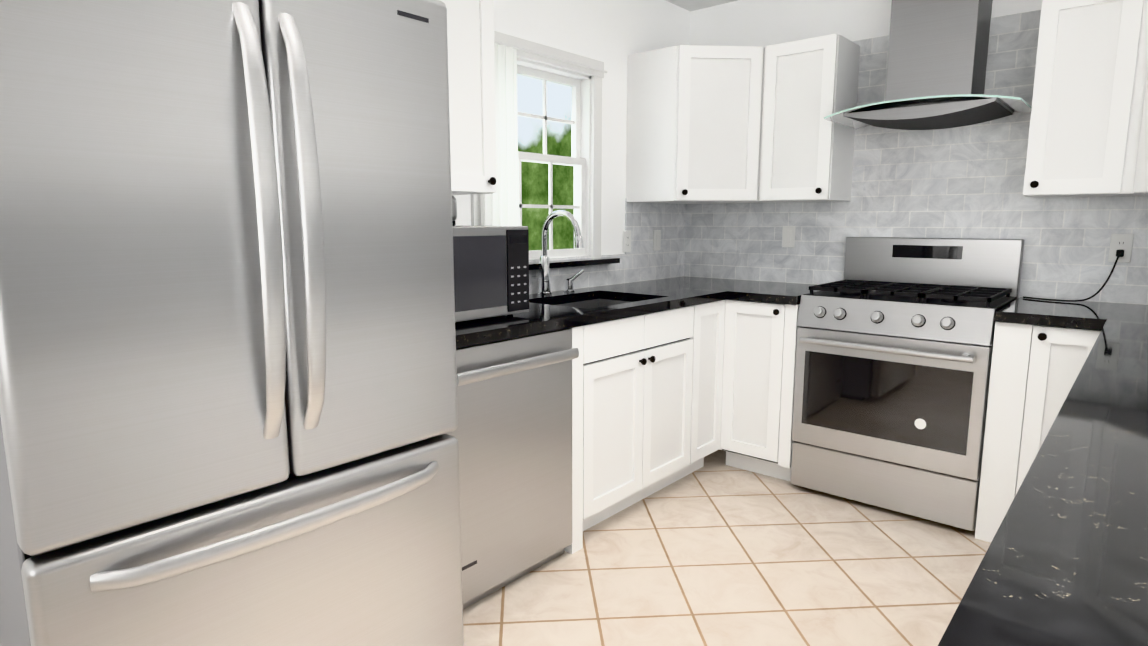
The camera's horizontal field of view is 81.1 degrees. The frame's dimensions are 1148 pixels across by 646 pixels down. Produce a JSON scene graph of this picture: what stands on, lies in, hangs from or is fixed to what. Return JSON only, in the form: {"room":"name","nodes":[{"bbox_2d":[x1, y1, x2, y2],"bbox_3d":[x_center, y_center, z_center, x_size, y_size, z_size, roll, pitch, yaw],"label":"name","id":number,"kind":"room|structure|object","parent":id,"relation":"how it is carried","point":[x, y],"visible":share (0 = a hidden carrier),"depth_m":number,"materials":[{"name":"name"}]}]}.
{"room":"kitchen","nodes":[
{"label":"kitchen","id":0,"kind":"room"},
{"bbox_2d":[452,0,689,255],"bbox_3d":[-1.080,-0.300,2.135,0.100,2.450,5.257,7,11,40],"label":"wall","id":1,"kind":"structure","parent":0,"point":[612,35],"depth_m":3.42,"materials":[{"name":"paint"}]},
{"bbox_2d":[440,0,496,194],"bbox_3d":[-0.592,-0.827,2.276,0.347,0.750,0.615,7,11,40],"label":"upper cabinet","id":2,"kind":"object","parent":1,"relation":"attached to","point":[470,36],"visible":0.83,"depth_m":2.35,"materials":[{"name":"white wood"}]},
{"bbox_2d":[470,31,603,259],"bbox_3d":[-0.182,-0.768,3.099,0.124,0.965,0.870,7,11,40],"label":"window","id":3,"kind":"structure","parent":1,"relation":"in","point":[585,122],"depth_m":3.29,"materials":[{"name":"white wood"}]},
{"bbox_2d":[480,41,606,225],"bbox_3d":[-0.119,-0.811,3.038,0.024,0.769,0.860,7,11,40],"label":"curtain","id":4,"kind":"object","parent":3,"relation":"hanging from","point":[500,207],"visible":0.65,"depth_m":2.84,"materials":[{"name":"white fabric"}]},
{"bbox_2d":[529,258,619,269],"bbox_3d":[-0.106,-0.273,3.138,0.084,0.025,0.955,7,11,40],"label":"window sill","id":5,"kind":"structure","parent":1,"relation":"attached to","point":[563,263],"depth_m":3.22,"materials":[{"name":"black stone"}]},
{"bbox_2d":[529,198,685,293],"bbox_3d":[-0.128,-0.362,3.159,0.008,0.475,2.449,7,11,40],"label":"wall tiles","id":6,"kind":"structure","parent":1,"relation":"attached to","point":[642,260],"depth_m":3.73,"materials":[{"name":"tile"}]},
{"bbox_2d":[623,231,630,251],"bbox_3d":[0.287,-0.440,3.622,0.007,0.116,0.072,7,11,40],"label":"electrical outlet","id":7,"kind":"object","parent":6,"relation":"attached to","point":[626,241],"visible":1,"depth_m":3.62,"materials":[{"name":"white plastic"}]},
{"bbox_2d":[653,230,660,250],"bbox_3d":[0.476,-0.473,3.839,0.008,0.116,0.072,7,11,40],"label":"light switch","id":8,"kind":"object","parent":6,"relation":"attached to","point":[656,240],"visible":1,"depth_m":3.83,"materials":[{"name":"white plastic"}]},
{"bbox_2d":[626,45,770,203],"bbox_3d":[0.706,-1.023,3.564,0.613,0.750,0.613,7,11,40],"label":"upper cabinet","id":9,"kind":"object","parent":1,"relation":"attached to","point":[694,114],"visible":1,"depth_m":3.37,"materials":[{"name":"white wood"}]},
{"bbox_2d":[666,0,737,10],"bbox_3d":[-0.015,-1.403,1.039,2.910,0.060,5.457,7,11,40],"label":"ceiling","id":10,"kind":"structure","parent":0,"point":[691,5],"depth_m":3.74,"materials":[{"name":"paint"}]},
{"bbox_2d":[463,450,990,645],"bbox_3d":[-0.015,1.079,1.417,2.910,0.060,5.457,7,11,40],"label":"floor","id":11,"kind":"structure","parent":0,"point":[715,550],"depth_m":2.38,"materials":[{"name":"tile"}]},
{"bbox_2d":[0,0,463,645],"bbox_3d":[-0.874,0.116,1.633,0.881,1.780,0.902,7,11,40],"label":"fridge","id":12,"kind":"object","parent":11,"relation":"on","point":[228,394],"visible":1,"depth_m":1.27,"materials":[{"name":"grey metal"}]},
{"bbox_2d":[446,328,578,608],"bbox_3d":[-0.403,0.455,2.424,0.642,0.871,0.593,7,11,40],"label":"dishwasher","id":13,"kind":"object","parent":11,"relation":"on","point":[512,433],"visible":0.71,"depth_m":2.24,"materials":[{"name":"grey metal"}]},
{"bbox_2d":[580,300,724,487],"bbox_3d":[0.391,0.305,3.397,0.612,0.874,0.351,7,11,40],"label":"base cabinet","id":14,"kind":"object","parent":11,"relation":"on","point":[646,403],"depth_m":2.87,"materials":[{"name":"white wood"}]},
{"bbox_2d":[719,299,799,480],"bbox_3d":[1.068,0.297,3.451,0.378,0.874,0.612,7,11,40],"label":"base cabinet","id":15,"kind":"object","parent":11,"relation":"on","point":[759,358],"depth_m":3.22,"materials":[{"name":"white wood"}]},
{"bbox_2d":[790,237,1023,530],"bbox_3d":[1.477,0.211,3.029,0.754,1.170,0.689,7,11,40],"label":"range","id":16,"kind":"object","parent":11,"relation":"on","point":[895,340],"visible":0.98,"depth_m":2.86,"materials":[{"name":"silver metal"}]},
{"bbox_2d":[975,322,1100,541],"bbox_3d":[1.925,0.408,2.721,0.344,0.874,0.612,7,11,40],"label":"base cabinet","id":17,"kind":"object","parent":11,"relation":"on","point":[1035,371],"depth_m":2.52,"materials":[{"name":"white wood"}]},
{"bbox_3d":[0.928,0.690,0.868,0.642,0.874,4.754,7,11,40],"label":"base cabinet","id":18,"kind":"object","parent":11,"relation":"on","visible":0},
{"bbox_2d":[455,276,766,348],"bbox_3d":[0.113,0.006,3.010,0.632,0.249,2.454,7,11,40],"label":"countertop","id":19,"kind":"structure","parent":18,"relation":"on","point":[560,310],"depth_m":2.82,"materials":[{"name":"black stone"}]},
{"bbox_2d":[453,226,528,322],"bbox_3d":[-0.480,-0.175,2.318,0.416,0.316,0.515,7,11,40],"label":"microwave","id":20,"kind":"object","parent":19,"relation":"on","point":[491,271],"visible":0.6,"depth_m":2.23,"materials":[{"name":"silver plastic"}]},
{"bbox_2d":[452,196,456,225],"bbox_3d":[-0.550,-0.390,2.316,0.170,0.109,0.300,7,11,40],"label":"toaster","id":21,"kind":"object","parent":20,"relation":"on","point":[454,209],"visible":0.19,"depth_m":2.34,"materials":[{"name":"silver metal"}]},
{"bbox_2d":[537,210,583,295],"bbox_3d":[-0.004,-0.318,3.037,0.260,0.384,0.245,7,11,40],"label":"faucet","id":22,"kind":"object","parent":19,"relation":"on","point":[544,281],"visible":1,"depth_m":3.02,"materials":[{"name":"silver metal"}]},
{"bbox_2d":[727,281,818,304],"bbox_3d":[1.083,-0.150,3.348,0.313,0.040,0.644,7,11,40],"label":"countertop","id":23,"kind":"structure","parent":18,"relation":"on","point":[771,292],"depth_m":3.22,"materials":[{"name":"black stone"}]},
{"bbox_2d":[938,302,1147,645],"bbox_3d":[0.931,0.238,0.796,0.634,0.040,4.754,7,11,40],"label":"countertop","id":24,"kind":"structure","parent":18,"relation":"on","point":[1065,560],"depth_m":0.74,"materials":[{"name":"black stone"}]},
{"bbox_2d":[994,297,1106,329],"bbox_3d":[1.911,-0.044,2.651,0.329,0.040,0.632,7,11,40],"label":"countertop","id":25,"kind":"structure","parent":18,"relation":"on","point":[1081,314],"depth_m":2.50,"materials":[{"name":"black stone"}]},
{"bbox_2d":[689,0,1041,46],"bbox_3d":[1.733,-0.467,3.234,2.910,2.450,0.100,7,11,40],"label":"wall","id":26,"kind":"structure","parent":0,"point":[760,23],"depth_m":3.51,"materials":[{"name":"paint"}]},
{"bbox_2d":[758,34,859,201],"bbox_3d":[1.161,-0.991,3.350,0.365,0.750,0.347,7,11,40],"label":"upper cabinet","id":27,"kind":"object","parent":26,"relation":"attached to","point":[806,147],"visible":1,"depth_m":3.24,"materials":[{"name":"white wood"}]},
{"bbox_2d":[684,10,1147,304],"bbox_3d":[1.698,-0.746,3.151,2.710,1.235,0.008,7,11,40],"label":"wall tile","id":28,"kind":"structure","parent":26,"relation":"attached to","point":[962,182],"depth_m":3.11,"materials":[{"name":"tile"}]},
{"bbox_2d":[782,226,794,247],"bbox_3d":[1.166,-0.469,3.645,0.072,0.116,0.008,7,11,40],"label":"light switch","id":29,"kind":"object","parent":28,"relation":"attached to","point":[788,236],"visible":1,"depth_m":3.64,"materials":[{"name":"white plastic"}]},
{"bbox_2d":[1108,234,1133,262],"bbox_3d":[2.234,-0.306,2.739,0.072,0.116,0.007,7,11,40],"label":"electrical outlet","id":30,"kind":"object","parent":28,"relation":"attached to","point":[1124,242],"visible":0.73,"depth_m":2.73,"materials":[{"name":"white plastic"}]},
{"bbox_2d":[1023,250,1123,301],"bbox_3d":[2.085,-0.201,2.812,0.324,0.218,0.102,7,11,40],"label":"power cord","id":31,"kind":"object","parent":30,"relation":"attached to","point":[1119,253],"visible":1,"depth_m":2.75,"materials":[{"name":"black"}]},
{"bbox_2d":[824,0,1030,129],"bbox_3d":[1.538,-1.258,2.878,0.750,0.776,0.502,7,11,40],"label":"range hood","id":32,"kind":"object","parent":26,"relation":"attached to","point":[937,62],"visible":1,"depth_m":2.86,"materials":[{"name":"silver metal"}]},
{"bbox_2d":[1023,0,1147,197],"bbox_3d":[2.017,-0.880,2.622,0.345,0.750,0.347,7,11,40],"label":"upper cabinet","id":33,"kind":"object","parent":26,"relation":"attached to","point":[1090,80],"visible":1,"depth_m":2.52,"materials":[{"name":"white wood"}]},
{"label":"outside","id":34,"kind":"structure","parent":0,"visible":0},
{"bbox_2d":[517,75,573,250],"bbox_3d":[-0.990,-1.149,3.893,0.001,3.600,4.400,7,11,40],"label":"window glass","id":35,"kind":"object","parent":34,"point":[535,183],"depth_m":4.81,"materials":[{"name":"clear glass"}]},
{"bbox_3d":[1.049,-0.024,0.322,0.100,2.450,5.257,7,11,40],"label":"wall","id":36,"kind":"structure","parent":0,"visible":0},
{"bbox_2d":[1133,74,1147,195],"bbox_3d":[2.291,-0.818,2.215,0.613,0.750,0.613,7,11,40],"label":"upper cabinet","id":37,"kind":"object","parent":36,"relation":"attached to","point":[1140,188],"visible":0.86,"depth_m":2.42,"materials":[{"name":"white wood"}]}
]}

